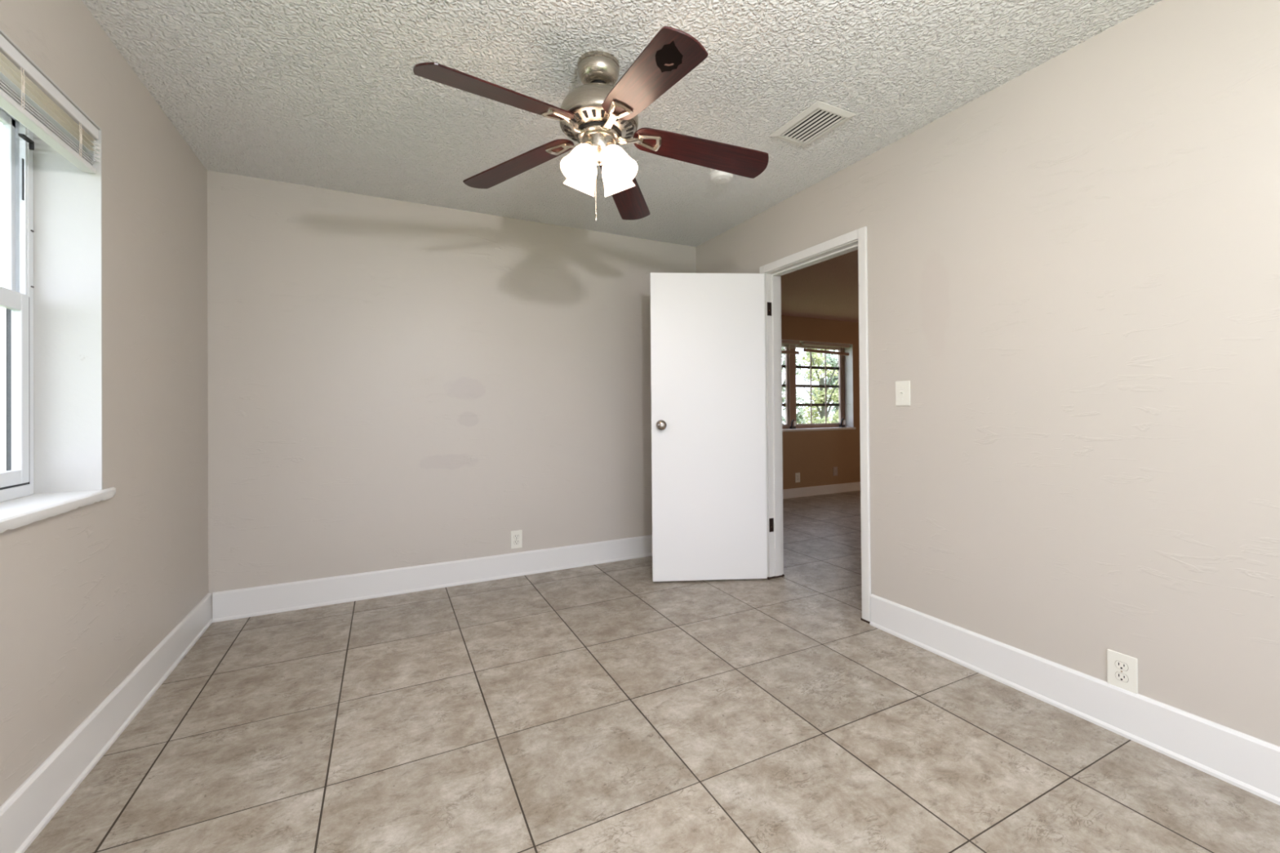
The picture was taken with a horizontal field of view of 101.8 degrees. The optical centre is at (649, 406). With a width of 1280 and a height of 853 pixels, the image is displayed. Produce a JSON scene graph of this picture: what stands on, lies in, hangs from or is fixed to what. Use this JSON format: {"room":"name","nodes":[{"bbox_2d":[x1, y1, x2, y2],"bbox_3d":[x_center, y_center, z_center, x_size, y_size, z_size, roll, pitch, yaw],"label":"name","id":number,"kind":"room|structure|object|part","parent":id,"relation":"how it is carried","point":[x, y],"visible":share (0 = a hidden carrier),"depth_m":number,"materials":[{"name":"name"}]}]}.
{"room":"empty bedroom","nodes":[
{"label":"empty bedroom","id":0,"kind":"room"},
{"bbox_2d":[0,0,208,806],"bbox_3d":[-1.402,-0.078,0.635,0.215,2.440,5.001,0,0,-27],"label":"wall","id":1,"kind":"structure","parent":0,"point":[87,593],"depth_m":1.89,"materials":[{"name":"beige paint"}]},
{"bbox_2d":[0,28,115,533],"bbox_3d":[-1.654,-0.318,1.155,0.243,1.253,1.392,0,0,-27],"label":"window","id":2,"kind":"structure","parent":1,"relation":"in","point":[51,292],"depth_m":1.70,"materials":[{"name":"paint"}]},
{"bbox_3d":[-1.743,-0.618,1.111,0.020,0.580,1.182,0,0,-27],"label":"sash","id":3,"kind":"part","parent":2,"relation":"part of","materials":[{"name":"white metal"}]},
{"bbox_3d":[-1.714,-0.061,1.121,0.024,0.594,1.182,0,0,-27],"label":"sash","id":4,"kind":"part","parent":2,"relation":"part of","materials":[{"name":"white metal"}]},
{"bbox_3d":[-1.728,-0.330,1.116,0.056,1.215,1.248,0,0,-27],"label":"frame","id":5,"kind":"part","parent":2,"relation":"part of","materials":[{"name":"white metal"}]},
{"bbox_2d":[0,34,99,173],"bbox_3d":[-1.592,-0.861,1.191,0.049,0.152,1.238,0,0,-27],"label":"window blind","id":6,"kind":"object","parent":2,"relation":"attached to","point":[26,95],"visible":1,"depth_m":1.49,"materials":[{"name":"white plastic"}]},
{"bbox_3d":[-1.689,-0.848,1.378,0.046,0.106,0.014,0,0,-27],"label":"ladder cord","id":7,"kind":"part","parent":6,"relation":"part of","materials":[{"name":"white fabric"}]},
{"bbox_3d":[-1.593,-0.793,1.190,0.036,0.017,1.230,0,0,-27],"label":"rail","id":8,"kind":"part","parent":6,"relation":"part of","materials":[{"name":"white plastic"}]},
{"bbox_3d":[-1.823,-0.845,1.641,0.046,0.106,0.014,0,0,-27],"label":"ladder cord","id":9,"kind":"part","parent":6,"relation":"part of","materials":[{"name":"white fabric"}]},
{"bbox_3d":[-1.660,0.292,1.145,0.218,0.030,1.250,0,0,-27],"label":"sill","id":10,"kind":"part","parent":2,"relation":"part of","materials":[{"name":"paint"}]},
{"bbox_2d":[0,592,212,852],"bbox_3d":[-1.328,1.064,0.763,0.020,0.157,4.581,0,0,-27],"label":"baseboard","id":11,"kind":"structure","parent":1,"relation":"attached to","point":[24,815],"depth_m":1.64,"materials":[{"name":"white paint"}]},
{"bbox_2d":[207,170,696,618],"bbox_3d":[-1.025,-0.065,3.564,3.108,2.440,0.120,0,0,-27],"label":"wall","id":12,"kind":"structure","parent":0,"point":[392,384],"depth_m":3.26,"materials":[{"name":"beige paint"}]},
{"bbox_2d":[212,534,652,622],"bbox_3d":[-0.984,1.076,3.495,3.068,0.157,0.020,0,0,-27],"label":"baseboard","id":13,"kind":"structure","parent":12,"relation":"attached to","point":[228,605],"depth_m":3.24,"materials":[{"name":"white paint"}]},
{"bbox_2d":[511,529,522,548],"bbox_3d":[-0.905,0.907,3.544,0.077,0.121,0.008,0,0,-27],"label":"wall outlet","id":14,"kind":"object","parent":12,"relation":"attached to","point":[516,535],"visible":1,"depth_m":3.54,"materials":[{"name":"white plastic"}]},
{"bbox_2d":[513,534,519,538],"bbox_3d":[-0.904,0.887,3.542,0.037,0.026,0.001,0,0,-27],"label":"receptacle","id":15,"kind":"object","parent":14,"relation":"attached to","point":[515,536],"depth_m":3.54,"materials":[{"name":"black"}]},
{"bbox_2d":[81,0,1162,247],"bbox_3d":[-0.014,-1.355,1.352,3.520,0.100,5.001,0,0,-27],"label":"ceiling","id":16,"kind":"structure","parent":0,"point":[322,94],"depth_m":2.06,"materials":[{"name":"white paint"}]},
{"bbox_2d":[413,26,768,221],"bbox_3d":[-0.167,-0.998,1.937,1.307,0.606,1.260,0,0,-27],"label":"ceiling fan","id":17,"kind":"object","parent":16,"relation":"hanging from","point":[600,116],"visible":1,"depth_m":1.91,"materials":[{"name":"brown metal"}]},
{"bbox_3d":[-0.480,-1.013,1.694,0.552,0.007,0.145,-9,19,-44],"label":"blade","id":18,"kind":"part","parent":17,"relation":"part of","materials":[{"name":"brown wood"}]},
{"bbox_3d":[-0.548,-1.007,2.174,0.552,0.006,0.146,-8,6,28],"label":"blade","id":19,"kind":"part","parent":17,"relation":"part of","materials":[{"name":"brown wood"}]},
{"bbox_3d":[-0.253,-0.894,1.896,0.137,0.144,0.126,0,0,-27],"label":"lamp shade","id":20,"kind":"part","parent":17,"relation":"part of","materials":[{"name":"white glass"}]},
{"bbox_3d":[-0.273,-0.893,2.042,0.126,0.144,0.137,0,0,-27],"label":"lamp shade","id":21,"kind":"part","parent":17,"relation":"part of","materials":[{"name":"white glass"}]},
{"bbox_3d":[-0.246,-0.906,1.909,0.070,0.088,0.058,0,0,-27],"label":"light bulb","id":22,"kind":"part","parent":17,"relation":"part of","materials":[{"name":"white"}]},
{"bbox_3d":[-0.200,-0.822,1.946,0.007,0.256,0.007,0,0,-27],"label":"pull chain","id":23,"kind":"part","parent":17,"relation":"part of","materials":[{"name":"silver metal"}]},
{"bbox_3d":[-0.120,-0.907,1.923,0.058,0.088,0.070,0,0,-27],"label":"light bulb","id":24,"kind":"part","parent":17,"relation":"part of","materials":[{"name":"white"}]},
{"bbox_3d":[-0.127,-0.894,2.062,0.137,0.144,0.126,0,0,-27],"label":"lamp shade","id":25,"kind":"part","parent":17,"relation":"part of","materials":[{"name":"white glass"}]},
{"bbox_3d":[-0.107,-0.895,1.916,0.126,0.144,0.137,0,0,-27],"label":"lamp shade","id":26,"kind":"part","parent":17,"relation":"part of","materials":[{"name":"white glass"}]},
{"bbox_3d":[-0.114,-0.995,2.376,0.146,0.006,0.552,-7,-10,10],"label":"blade","id":27,"kind":"part","parent":17,"relation":"part of","materials":[{"name":"brown wood"}]},
{"bbox_3d":[-0.011,-1.008,1.617,0.145,0.006,0.552,14,1,-27],"label":"blade","id":28,"kind":"part","parent":17,"relation":"part of","materials":[{"name":"brown wood"}]},
{"bbox_3d":[0.206,-1.005,2.059,0.552,0.007,0.145,8,-16,-11],"label":"blade","id":29,"kind":"part","parent":17,"relation":"part of","materials":[{"name":"brown wood"}]},
{"bbox_2d":[709,169,733,184],"bbox_3d":[0.405,-1.280,2.910,0.132,0.041,0.132,0,0,-27],"label":"smoke detector","id":30,"kind":"object","parent":16,"relation":"attached to","point":[716,176],"visible":0.91,"depth_m":2.88,"materials":[{"name":"white plastic"}]},
{"bbox_2d":[768,100,856,146],"bbox_3d":[0.751,-1.299,2.410,0.230,0.012,0.315,0,0,-27],"label":"ceiling vent","id":31,"kind":"object","parent":16,"relation":"in","point":[820,118],"visible":1,"depth_m":2.39,"materials":[{"name":"white metal"}]},
{"bbox_2d":[23,490,1279,852],"bbox_3d":[1.994,1.189,3.205,8.754,0.120,6.530,0,0,-27],"label":"floor","id":32,"kind":"structure","parent":0,"point":[608,707],"depth_m":1.76,"materials":[{"name":"tile"}]},
{"bbox_2d":[781,249,858,322],"bbox_3d":[1.973,-1.286,3.219,8.754,0.250,6.530,0,0,-27],"label":"ceiling","id":33,"kind":"structure","parent":0,"point":[828,289],"depth_m":5.17,"materials":[{"name":"beige paint"}]},
{"bbox_2d":[781,315,860,488],"bbox_3d":[0.551,0.011,6.033,8.754,2.290,0.200,0,0,-27],"label":"wall","id":34,"kind":"structure","parent":0,"point":[814,455],"depth_m":6.80,"materials":[{"name":"brown paint"}]},
{"bbox_2d":[795,472,799,482],"bbox_3d":[1.881,0.903,6.584,0.077,0.121,0.008,0,0,-27],"label":"wall outlet","id":35,"kind":"object","parent":34,"relation":"attached to","point":[797,474],"visible":1,"depth_m":6.58,"materials":[{"name":"white plastic"}]},
{"bbox_2d":[781,339,855,431],"bbox_3d":[1.835,-0.260,6.675,2.040,1.154,0.213,0,0,-27],"label":"window","id":36,"kind":"structure","parent":34,"relation":"in","point":[846,418],"depth_m":6.98,"materials":[{"name":"paint"}]},
{"bbox_3d":[1.378,-0.266,6.526,0.930,1.055,0.035,0,0,-27],"label":"casement sash","id":37,"kind":"part","parent":36,"relation":"part of","materials":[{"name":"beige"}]},
{"bbox_2d":[781,340,799,354],"bbox_3d":[1.452,-0.745,6.430,1.040,0.165,0.042,0,0,-27],"label":"window blind","id":38,"kind":"object","parent":36,"relation":"attached to","point":[788,343],"visible":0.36,"depth_m":6.58,"materials":[{"name":"beige wood"}]},
{"bbox_3d":[1.456,-0.681,6.423,1.020,0.038,0.026,0,0,-27],"label":"rail","id":39,"kind":"part","parent":38,"relation":"part of","materials":[{"name":"brown wood"}]},
{"bbox_3d":[2.261,-0.270,6.974,0.850,1.055,0.035,0,0,-27],"label":"casement sash","id":40,"kind":"part","parent":36,"relation":"part of","materials":[{"name":"beige"}]},
{"bbox_3d":[1.840,0.303,6.672,2.040,0.028,0.213,0,0,-27],"label":"sill","id":41,"kind":"part","parent":36,"relation":"part of","materials":[{"name":"paint"}]},
{"bbox_2d":[801,342,849,355],"bbox_3d":[2.344,-0.759,6.883,0.820,0.147,0.042,0,0,-27],"label":"window blind","id":42,"kind":"object","parent":36,"relation":"attached to","point":[812,344],"visible":1,"depth_m":6.85,"materials":[{"name":"beige wood"}]},
{"bbox_3d":[2.348,-0.716,6.876,0.801,0.062,0.026,0,0,-27],"label":"rail","id":43,"kind":"part","parent":42,"relation":"part of","materials":[{"name":"brown wood"}]},
{"bbox_2d":[782,481,860,498],"bbox_3d":[2.098,1.089,6.686,5.014,0.115,0.020,0,0,-27],"label":"baseboard","id":44,"kind":"structure","parent":34,"relation":"attached to","point":[851,486],"depth_m":6.75,"materials":[{"name":"white paint"}]},
{"bbox_2d":[833,466,837,475],"bbox_3d":[2.464,0.860,6.880,0.076,0.116,0.008,0,0,-27],"label":"wall plate","id":45,"kind":"object","parent":34,"relation":"attached to","point":[835,468],"visible":1,"depth_m":6.88,"materials":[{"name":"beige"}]},
{"bbox_2d":[695,0,1279,746],"bbox_3d":[1.514,-0.094,2.116,0.108,2.440,5.001,0,0,-27],"label":"wall","id":46,"kind":"structure","parent":0,"point":[1073,267],"depth_m":1.85,"materials":[{"name":"beige paint"}]},
{"bbox_2d":[649,272,767,581],"bbox_3d":[0.394,0.130,3.406,0.766,2.001,0.160,0,0,-3],"label":"door","id":47,"kind":"structure","parent":46,"relation":"in","point":[708,380],"depth_m":3.39,"materials":[{"name":"white paint"}]},
{"bbox_3d":[0.079,0.121,3.338,0.066,0.066,0.062,0,0,-3],"label":"knob","id":48,"kind":"part","parent":47,"relation":"part of","materials":[{"name":"silver metal"}]},
{"bbox_2d":[759,226,871,623],"bbox_3d":[1.005,0.099,3.124,0.146,2.074,0.865,0,0,-27],"label":"trim","id":49,"kind":"structure","parent":46,"relation":"attached to","point":[857,239],"depth_m":3.37,"materials":[{"name":"white paint"}]},
{"bbox_3d":[0.763,0.097,3.458,0.016,2.062,0.052,0,0,-27],"label":"casing","id":50,"kind":"part","parent":49,"relation":"part of","materials":[{"name":"white paint"}]},
{"bbox_3d":[0.878,0.096,3.516,0.016,2.062,0.052,0,0,-27],"label":"casing","id":51,"kind":"part","parent":49,"relation":"part of","materials":[{"name":"white paint"}]},
{"bbox_3d":[0.939,-0.911,3.101,0.018,0.052,0.761,0,0,-27],"label":"head casing","id":52,"kind":"part","parent":49,"relation":"part of","materials":[{"name":"white paint"}]},
{"bbox_3d":[1.132,0.090,2.733,0.016,2.062,0.052,0,0,-27],"label":"casing","id":53,"kind":"part","parent":49,"relation":"part of","materials":[{"name":"white paint"}]},
{"bbox_2d":[895,380,910,405],"bbox_3d":[1.231,-0.063,2.533,0.018,0.121,0.080,0,0,-27],"label":"light switch","id":54,"kind":"object","parent":46,"relation":"attached to","point":[902,388],"visible":1,"depth_m":2.53,"materials":[{"name":"white plastic"}]},
{"bbox_2d":[869,594,1279,805],"bbox_3d":[1.807,1.042,1.409,0.020,0.157,2.895,0,0,-27],"label":"baseboard","id":55,"kind":"structure","parent":46,"relation":"attached to","point":[1247,762],"depth_m":1.82,"materials":[{"name":"white paint"}]},
{"bbox_2d":[1106,648,1137,693],"bbox_3d":[1.622,0.909,1.784,0.008,0.121,0.083,0,0,-27],"label":"wall outlet","id":56,"kind":"object","parent":46,"relation":"attached to","point":[1122,668],"visible":1,"depth_m":1.78,"materials":[{"name":"white plastic"}]},
{"bbox_2d":[1115,660,1128,671],"bbox_3d":[1.620,0.890,1.783,0.002,0.026,0.037,0,0,-27],"label":"receptacle","id":57,"kind":"object","parent":56,"relation":"attached to","point":[1120,665],"depth_m":1.78,"materials":[{"name":"white plastic"}]},
{"bbox_2d":[1115,671,1128,682],"bbox_3d":[1.621,0.929,1.783,0.001,0.026,0.037,0,0,-27],"label":"receptacle","id":58,"kind":"object","parent":56,"relation":"attached to","point":[1120,677],"depth_m":1.78,"materials":[{"name":"white plastic"}]},
{"label":"outside","id":59,"kind":"structure","parent":0,"visible":0},
{"bbox_3d":[0.889,1.435,2.681,28.000,0.100,28.000,0,0,-27],"label":"ground","id":60,"kind":"structure","parent":59,"visible":0},
{"bbox_2d":[0,312,5,471],"bbox_3d":[-6.506,0.149,3.536,0.200,2.600,9.000,0,0,-27],"label":"window pane","id":61,"kind":"structure","parent":60,"relation":"on","point":[2,316],"depth_m":6.25,"materials":[{"name":"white glass"}]},
{"bbox_2d":[781,346,809,424],"bbox_3d":[2.389,-0.195,9.817,1.355,3.218,1.259,0,0,-27],"label":"tree","id":62,"kind":"object","parent":60,"relation":"on","point":[799,416],"visible":0.04,"depth_m":9.70,"materials":[{"name":"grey plant"}]},
{"bbox_2d":[795,348,838,423],"bbox_3d":[3.659,-0.041,10.809,1.372,3.018,1.415,0,0,-27],"label":"tree","id":63,"kind":"object","parent":60,"relation":"on","point":[820,398],"visible":0.26,"depth_m":10.79,"materials":[{"name":"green plant"}]},
{"bbox_2d":[800,350,838,421],"bbox_3d":[4.481,-0.339,12.398,1.372,3.515,1.389,0,0,-27],"label":"tree","id":64,"kind":"object","parent":60,"relation":"on","point":[833,362],"visible":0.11,"depth_m":12.36,"materials":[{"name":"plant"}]}
]}

